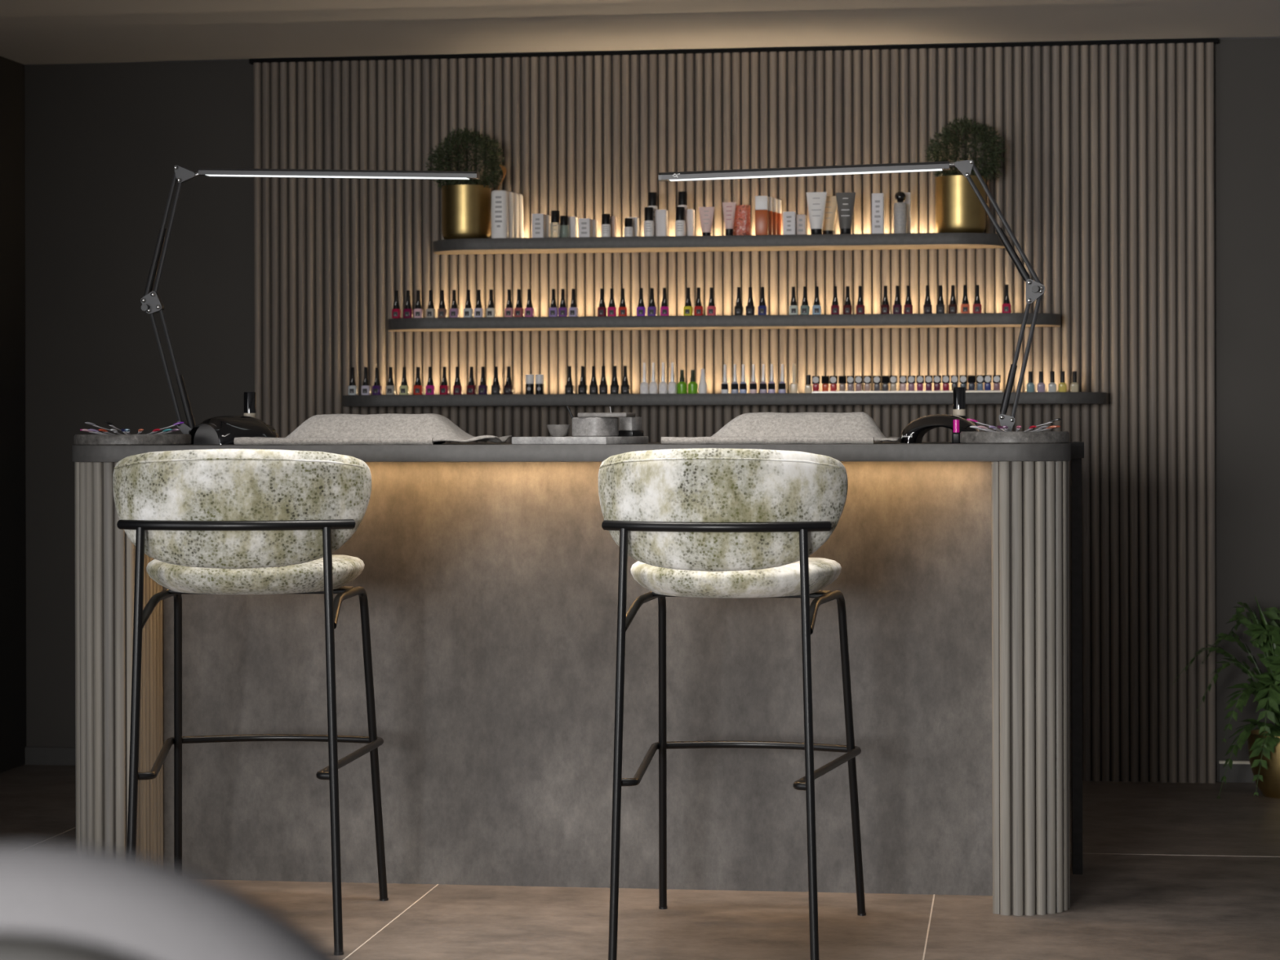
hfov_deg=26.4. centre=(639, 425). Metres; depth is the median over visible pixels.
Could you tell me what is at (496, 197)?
print
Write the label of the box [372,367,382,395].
bottle
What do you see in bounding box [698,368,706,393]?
dropper bottle
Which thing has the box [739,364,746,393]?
bottle
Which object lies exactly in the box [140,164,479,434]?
desk lamp
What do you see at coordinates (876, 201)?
print
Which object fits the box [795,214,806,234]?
carton
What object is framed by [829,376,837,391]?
bottle
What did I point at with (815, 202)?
print
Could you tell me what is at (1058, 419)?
swatch
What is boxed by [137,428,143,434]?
swatch
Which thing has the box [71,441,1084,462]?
countertop
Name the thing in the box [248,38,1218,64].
trim
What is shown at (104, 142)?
wall
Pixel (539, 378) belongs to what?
bottle
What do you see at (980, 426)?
swatch
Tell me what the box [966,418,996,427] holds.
swatch
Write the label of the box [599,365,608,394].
bottle
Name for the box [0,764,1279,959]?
floor
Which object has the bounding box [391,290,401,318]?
bottle
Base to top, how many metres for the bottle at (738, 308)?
0.088 m
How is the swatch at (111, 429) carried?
on the tray at (79, 439)
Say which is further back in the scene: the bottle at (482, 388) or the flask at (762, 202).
the bottle at (482, 388)
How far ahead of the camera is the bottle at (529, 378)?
8.60 m
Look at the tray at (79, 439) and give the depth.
6.58 m
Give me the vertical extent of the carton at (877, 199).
0.126 m
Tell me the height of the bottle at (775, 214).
0.078 m
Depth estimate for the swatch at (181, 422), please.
6.70 m
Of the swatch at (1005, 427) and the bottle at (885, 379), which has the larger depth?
the bottle at (885, 379)
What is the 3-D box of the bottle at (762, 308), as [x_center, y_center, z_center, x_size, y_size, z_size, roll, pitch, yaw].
[0.382,-0.386,8.511,0.027,0.088,0.028,0,0,11]
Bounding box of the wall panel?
[253,42,1216,782]
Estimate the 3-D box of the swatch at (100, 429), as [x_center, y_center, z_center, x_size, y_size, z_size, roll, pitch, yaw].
[-1.286,0.018,6.620,0.012,0.018,0.071,0,0,28]
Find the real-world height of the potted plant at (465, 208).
0.366 m
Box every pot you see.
[441,184,490,239]
[935,175,986,232]
[1247,728,1279,798]
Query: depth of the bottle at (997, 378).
8.40 m
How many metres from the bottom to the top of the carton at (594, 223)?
0.060 m
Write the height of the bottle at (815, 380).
0.047 m
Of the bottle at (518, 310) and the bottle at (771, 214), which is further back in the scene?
the bottle at (518, 310)
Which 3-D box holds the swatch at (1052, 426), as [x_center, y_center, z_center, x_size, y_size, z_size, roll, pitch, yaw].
[0.939,0.010,6.363,0.071,0.018,0.012,0,0,38]
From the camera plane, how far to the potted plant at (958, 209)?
8.44 m
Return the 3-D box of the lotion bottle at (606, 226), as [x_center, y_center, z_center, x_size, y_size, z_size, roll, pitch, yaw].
[-0.107,-0.626,8.589,0.030,0.075,0.030,0,0,8]
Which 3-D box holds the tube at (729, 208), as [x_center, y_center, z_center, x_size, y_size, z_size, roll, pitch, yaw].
[0.279,-0.642,8.537,0.028,0.106,0.033,0,0,-42]
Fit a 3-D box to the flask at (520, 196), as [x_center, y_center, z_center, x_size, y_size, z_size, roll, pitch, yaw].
[-0.400,-0.663,8.750,0.054,0.152,0.044,0,0,8]
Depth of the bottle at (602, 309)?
8.57 m
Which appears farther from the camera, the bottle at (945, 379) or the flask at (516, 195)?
the flask at (516, 195)
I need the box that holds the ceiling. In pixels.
[0,0,1279,64]
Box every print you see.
[494,195,502,226]
[534,217,540,233]
[581,222,586,233]
[786,216,791,231]
[798,218,803,231]
[811,197,821,216]
[840,198,849,216]
[874,200,880,227]
[896,208,904,225]
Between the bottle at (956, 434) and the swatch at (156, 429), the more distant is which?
the swatch at (156, 429)
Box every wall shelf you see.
[342,391,1106,406]
[386,312,1060,331]
[432,232,1004,254]
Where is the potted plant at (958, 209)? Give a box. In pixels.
[924,115,1007,232]
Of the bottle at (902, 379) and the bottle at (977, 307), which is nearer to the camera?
the bottle at (977, 307)
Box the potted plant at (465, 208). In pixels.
[425,127,506,239]
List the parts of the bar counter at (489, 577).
panel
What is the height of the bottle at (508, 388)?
0.088 m
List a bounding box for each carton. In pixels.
[532,213,546,237]
[546,214,551,237]
[568,216,577,237]
[578,217,591,237]
[591,219,597,236]
[609,216,616,236]
[627,217,639,236]
[654,209,667,235]
[684,208,694,235]
[733,204,750,235]
[782,211,795,235]
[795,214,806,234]
[871,193,884,233]
[902,192,911,233]
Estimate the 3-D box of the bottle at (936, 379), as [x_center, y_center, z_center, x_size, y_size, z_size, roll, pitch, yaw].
[0.917,-0.129,8.440,0.024,0.047,0.026,0,0,8]
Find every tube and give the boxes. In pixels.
[698,206,714,235]
[722,202,736,235]
[806,191,826,234]
[822,195,836,234]
[835,192,855,234]
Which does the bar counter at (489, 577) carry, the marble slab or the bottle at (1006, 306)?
the marble slab
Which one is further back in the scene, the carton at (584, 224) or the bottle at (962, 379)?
the carton at (584, 224)
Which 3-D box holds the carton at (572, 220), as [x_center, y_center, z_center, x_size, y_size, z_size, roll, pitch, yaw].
[-0.225,-0.624,8.691,0.046,0.073,0.050,0,0,8]
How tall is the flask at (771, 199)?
0.122 m
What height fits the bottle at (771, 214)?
0.078 m
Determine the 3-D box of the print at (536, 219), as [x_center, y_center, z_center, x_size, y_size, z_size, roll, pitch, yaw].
[-0.322,-0.625,8.593,0.017,0.049,0.001,0,0,8]
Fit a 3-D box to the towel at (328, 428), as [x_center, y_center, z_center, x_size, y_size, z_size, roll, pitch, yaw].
[-0.641,0.010,6.628,0.636,0.075,0.255,0,0,8]
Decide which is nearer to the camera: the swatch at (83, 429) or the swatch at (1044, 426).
the swatch at (1044, 426)
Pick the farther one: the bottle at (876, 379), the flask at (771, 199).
the flask at (771, 199)
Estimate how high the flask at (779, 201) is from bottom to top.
0.122 m
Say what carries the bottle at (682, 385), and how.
on the wall shelf at (1025, 397)
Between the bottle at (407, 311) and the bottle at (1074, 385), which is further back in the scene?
the bottle at (407, 311)
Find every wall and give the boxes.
[0,56,26,773]
[24,38,1279,782]
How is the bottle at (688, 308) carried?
on the wall shelf at (990, 319)
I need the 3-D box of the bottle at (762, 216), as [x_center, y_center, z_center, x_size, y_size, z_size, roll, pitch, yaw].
[0.380,-0.629,8.508,0.039,0.078,0.040,0,0,8]
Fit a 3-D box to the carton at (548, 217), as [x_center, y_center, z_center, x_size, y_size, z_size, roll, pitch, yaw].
[-0.305,-0.626,8.677,0.036,0.077,0.050,0,0,8]
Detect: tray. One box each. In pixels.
[74,434,191,445]
[811,390,1002,392]
[960,431,1069,444]
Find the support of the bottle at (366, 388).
on the wall shelf at (1025, 397)
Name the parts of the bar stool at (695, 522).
leg, leg, rail, backrest, seat, leg, leg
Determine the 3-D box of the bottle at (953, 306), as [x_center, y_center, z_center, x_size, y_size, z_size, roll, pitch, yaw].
[0.965,-0.387,8.431,0.027,0.088,0.028,0,0,11]
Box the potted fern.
[1172,595,1279,799]
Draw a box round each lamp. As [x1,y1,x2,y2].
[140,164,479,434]
[188,415,279,444]
[658,160,1044,431]
[899,413,979,443]
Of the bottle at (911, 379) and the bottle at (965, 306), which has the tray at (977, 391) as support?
the bottle at (911, 379)
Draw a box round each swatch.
[81,428,102,434]
[84,422,110,430]
[88,428,106,434]
[98,428,113,434]
[105,422,121,431]
[110,428,120,434]
[124,428,130,434]
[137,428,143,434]
[147,428,159,434]
[155,428,172,434]
[159,421,184,429]
[159,428,179,434]
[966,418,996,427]
[969,425,993,431]
[977,425,997,431]
[988,425,1003,431]
[996,425,1007,431]
[1002,425,1010,431]
[1016,425,1022,431]
[1023,425,1036,431]
[1029,425,1048,431]
[1034,425,1057,431]
[1036,417,1062,426]
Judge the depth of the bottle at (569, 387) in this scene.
8.59 m
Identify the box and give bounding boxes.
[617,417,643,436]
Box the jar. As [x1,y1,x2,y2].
[572,412,635,436]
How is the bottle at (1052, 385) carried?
on the wall shelf at (1025, 397)
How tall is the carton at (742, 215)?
0.100 m
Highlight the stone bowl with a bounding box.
[546,424,570,436]
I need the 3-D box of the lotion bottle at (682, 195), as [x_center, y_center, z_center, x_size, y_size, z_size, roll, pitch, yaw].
[0.135,-0.663,8.627,0.032,0.147,0.033,0,0,8]
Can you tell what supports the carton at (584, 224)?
on the wall shelf at (920, 240)
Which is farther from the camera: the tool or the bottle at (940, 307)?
the bottle at (940, 307)
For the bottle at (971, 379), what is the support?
on the tray at (977, 391)
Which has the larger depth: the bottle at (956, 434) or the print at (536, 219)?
the print at (536, 219)
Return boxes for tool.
[566,405,573,418]
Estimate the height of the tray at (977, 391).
0.005 m
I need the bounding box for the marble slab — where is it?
[511,435,648,444]
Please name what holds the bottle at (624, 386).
on the wall shelf at (1025, 397)
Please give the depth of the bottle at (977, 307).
8.41 m
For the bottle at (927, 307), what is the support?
on the wall shelf at (990, 319)
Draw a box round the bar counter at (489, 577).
[71,441,1084,915]
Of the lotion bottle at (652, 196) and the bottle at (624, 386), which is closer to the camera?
the bottle at (624, 386)
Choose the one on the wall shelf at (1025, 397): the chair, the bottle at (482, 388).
the bottle at (482, 388)
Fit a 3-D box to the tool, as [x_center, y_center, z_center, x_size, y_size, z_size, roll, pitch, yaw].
[-0.160,-0.011,6.610,0.041,0.073,0.006,0,0,29]
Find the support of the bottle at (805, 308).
on the wall shelf at (990, 319)
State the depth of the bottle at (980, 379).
8.41 m
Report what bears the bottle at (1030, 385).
on the wall shelf at (1025, 397)
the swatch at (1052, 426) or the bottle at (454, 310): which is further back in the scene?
the bottle at (454, 310)
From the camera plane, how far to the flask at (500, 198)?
8.60 m
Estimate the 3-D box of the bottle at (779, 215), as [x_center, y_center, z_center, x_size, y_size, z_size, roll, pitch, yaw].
[0.426,-0.629,8.641,0.039,0.078,0.040,0,0,8]
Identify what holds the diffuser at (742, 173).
attached to the desk lamp at (1035, 289)
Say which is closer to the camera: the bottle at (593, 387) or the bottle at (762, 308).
the bottle at (762, 308)
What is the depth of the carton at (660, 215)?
8.60 m
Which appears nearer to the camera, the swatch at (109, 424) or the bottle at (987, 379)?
the swatch at (109, 424)
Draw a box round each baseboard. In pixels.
[25,746,75,765]
[1218,760,1255,782]
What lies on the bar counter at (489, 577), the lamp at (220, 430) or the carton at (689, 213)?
the lamp at (220, 430)
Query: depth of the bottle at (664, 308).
8.54 m
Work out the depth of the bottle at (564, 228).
8.63 m
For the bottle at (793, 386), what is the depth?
8.49 m
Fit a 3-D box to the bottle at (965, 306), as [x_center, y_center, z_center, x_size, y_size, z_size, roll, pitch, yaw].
[1.003,-0.387,8.426,0.027,0.088,0.028,0,0,6]
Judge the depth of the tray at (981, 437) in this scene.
6.30 m
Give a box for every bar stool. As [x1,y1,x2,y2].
[112,448,388,955]
[598,448,866,959]
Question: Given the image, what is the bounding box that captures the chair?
[0,842,340,959]
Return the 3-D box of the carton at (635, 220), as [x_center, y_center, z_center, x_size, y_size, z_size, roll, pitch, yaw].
[-0.021,-0.622,8.638,0.029,0.066,0.050,0,0,8]
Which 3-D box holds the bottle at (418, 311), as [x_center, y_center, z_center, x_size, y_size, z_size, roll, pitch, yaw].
[-0.702,-0.383,8.659,0.027,0.088,0.028,0,0,5]
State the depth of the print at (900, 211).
8.44 m
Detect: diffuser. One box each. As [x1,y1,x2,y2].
[205,174,469,179]
[669,168,942,181]
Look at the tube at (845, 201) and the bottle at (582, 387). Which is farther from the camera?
the bottle at (582, 387)
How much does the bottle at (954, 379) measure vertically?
0.047 m
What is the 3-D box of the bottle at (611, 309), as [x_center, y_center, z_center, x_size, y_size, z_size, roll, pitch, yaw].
[-0.088,-0.385,8.575,0.027,0.088,0.028,0,0,6]
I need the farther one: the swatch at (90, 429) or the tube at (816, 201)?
the tube at (816, 201)
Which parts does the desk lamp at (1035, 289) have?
arm, arm, arm, arm, clamp knob, elbow plate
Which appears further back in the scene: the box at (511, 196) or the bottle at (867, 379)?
the box at (511, 196)
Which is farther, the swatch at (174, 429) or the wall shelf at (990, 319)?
the wall shelf at (990, 319)
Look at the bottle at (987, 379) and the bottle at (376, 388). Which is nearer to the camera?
the bottle at (987, 379)
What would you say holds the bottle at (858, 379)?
on the tray at (977, 391)
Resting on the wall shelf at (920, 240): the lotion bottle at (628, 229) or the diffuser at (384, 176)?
the lotion bottle at (628, 229)
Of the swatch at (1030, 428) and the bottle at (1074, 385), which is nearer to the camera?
the swatch at (1030, 428)
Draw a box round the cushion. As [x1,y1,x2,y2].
[433,440,445,444]
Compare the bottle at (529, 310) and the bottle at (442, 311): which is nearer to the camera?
the bottle at (529, 310)
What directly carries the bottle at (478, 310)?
on the wall shelf at (990, 319)
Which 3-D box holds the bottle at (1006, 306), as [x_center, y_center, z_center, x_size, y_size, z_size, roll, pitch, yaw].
[1.128,-0.388,8.409,0.027,0.088,0.028,0,0,11]
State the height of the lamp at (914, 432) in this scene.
0.070 m
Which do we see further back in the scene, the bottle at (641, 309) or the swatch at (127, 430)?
the bottle at (641, 309)
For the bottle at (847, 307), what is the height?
0.088 m
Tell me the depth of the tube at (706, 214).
8.54 m
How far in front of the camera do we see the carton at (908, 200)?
8.52 m
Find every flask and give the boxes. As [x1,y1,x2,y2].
[491,190,508,238]
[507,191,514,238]
[513,192,519,238]
[517,193,523,237]
[755,195,768,235]
[768,196,773,235]
[772,198,777,235]
[777,199,781,235]
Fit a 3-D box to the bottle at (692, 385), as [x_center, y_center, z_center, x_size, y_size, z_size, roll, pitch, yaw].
[0.165,-0.136,8.543,0.032,0.076,0.032,0,0,8]
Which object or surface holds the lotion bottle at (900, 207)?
on the wall shelf at (920, 240)
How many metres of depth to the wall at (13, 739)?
8.95 m
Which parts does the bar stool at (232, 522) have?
leg, leg, rail, backrest, seat, leg, leg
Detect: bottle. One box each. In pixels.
[244,391,256,417]
[347,367,357,395]
[361,367,370,395]
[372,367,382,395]
[386,367,395,395]
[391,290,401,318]
[399,367,408,395]
[403,290,413,318]
[413,290,422,317]
[413,367,422,395]
[425,366,435,394]
[426,289,435,317]
[437,289,446,317]
[439,366,449,394]
[449,289,458,317]
[453,366,462,394]
[463,289,473,317]
[466,366,476,394]
[474,289,483,317]
[478,366,488,394]
[486,289,496,317]
[491,366,500,394]
[503,366,513,394]
[504,288,514,316]
[514,288,524,316]
[524,288,534,316]
[525,374,533,394]
[535,374,543,394]
[548,288,558,316]
[550,210,559,237]
[558,288,567,316]
[560,215,568,237]
[564,365,573,394]
[568,288,577,316]
[577,365,587,394]
[589,365,598,394]
[597,288,606,315]
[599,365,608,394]
[600,213,610,236]
[607,288,616,315]
[610,365,619,394]
[618,288,626,315]
[621,365,629,393]
[623,217,633,236]
[636,288,645,315]
[640,362,648,393]
[644,207,653,236]
[647,288,656,315]
[648,191,657,235]
[648,362,657,393]
[658,362,667,393]
[660,288,668,315]
[668,362,676,393]
[675,206,685,235]
[677,191,687,208]
[677,368,687,393]
[683,287,693,315]
[688,368,697,393]
[693,287,702,315]
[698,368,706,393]
[706,287,715,315]
[720,364,728,393]
[731,364,738,393]
[733,287,743,315]
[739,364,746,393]
[746,287,755,315]
[749,364,757,393]
[755,209,768,235]
[758,286,767,315]
[760,364,767,393]
[768,210,773,235]
[768,364,775,393]
[773,212,777,235]
[777,213,781,235]
[778,364,786,393]
[789,286,797,314]
[789,363,798,393]
[800,286,809,314]
[804,374,812,392]
[812,286,821,314]
[812,376,819,391]
[821,376,829,391]
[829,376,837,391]
[831,286,839,314]
[838,375,846,391]
[843,285,852,314]
[846,375,854,391]
[854,375,862,391]
[855,285,864,314]
[863,375,871,391]
[872,375,880,391]
[880,285,890,314]
[881,375,889,391]
[889,375,897,391]
[893,191,906,233]
[893,285,902,313]
[898,375,906,391]
[903,285,912,313]
[907,375,915,391]
[915,375,924,391]
[923,285,932,313]
[924,375,933,391]
[933,375,941,391]
[936,284,945,313]
[942,375,950,391]
[948,284,957,313]
[950,375,958,391]
[951,386,966,433]
[951,419,960,443]
[959,375,967,391]
[960,284,969,313]
[967,375,975,391]
[973,284,982,313]
[976,375,983,390]
[983,375,991,390]
[992,374,1000,390]
[1002,284,1011,312]
[1026,371,1034,391]
[1036,371,1044,391]
[1048,371,1056,391]
[1058,371,1066,391]
[1070,371,1078,391]
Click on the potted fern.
(1264, 743)
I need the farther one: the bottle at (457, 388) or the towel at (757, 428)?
the bottle at (457, 388)

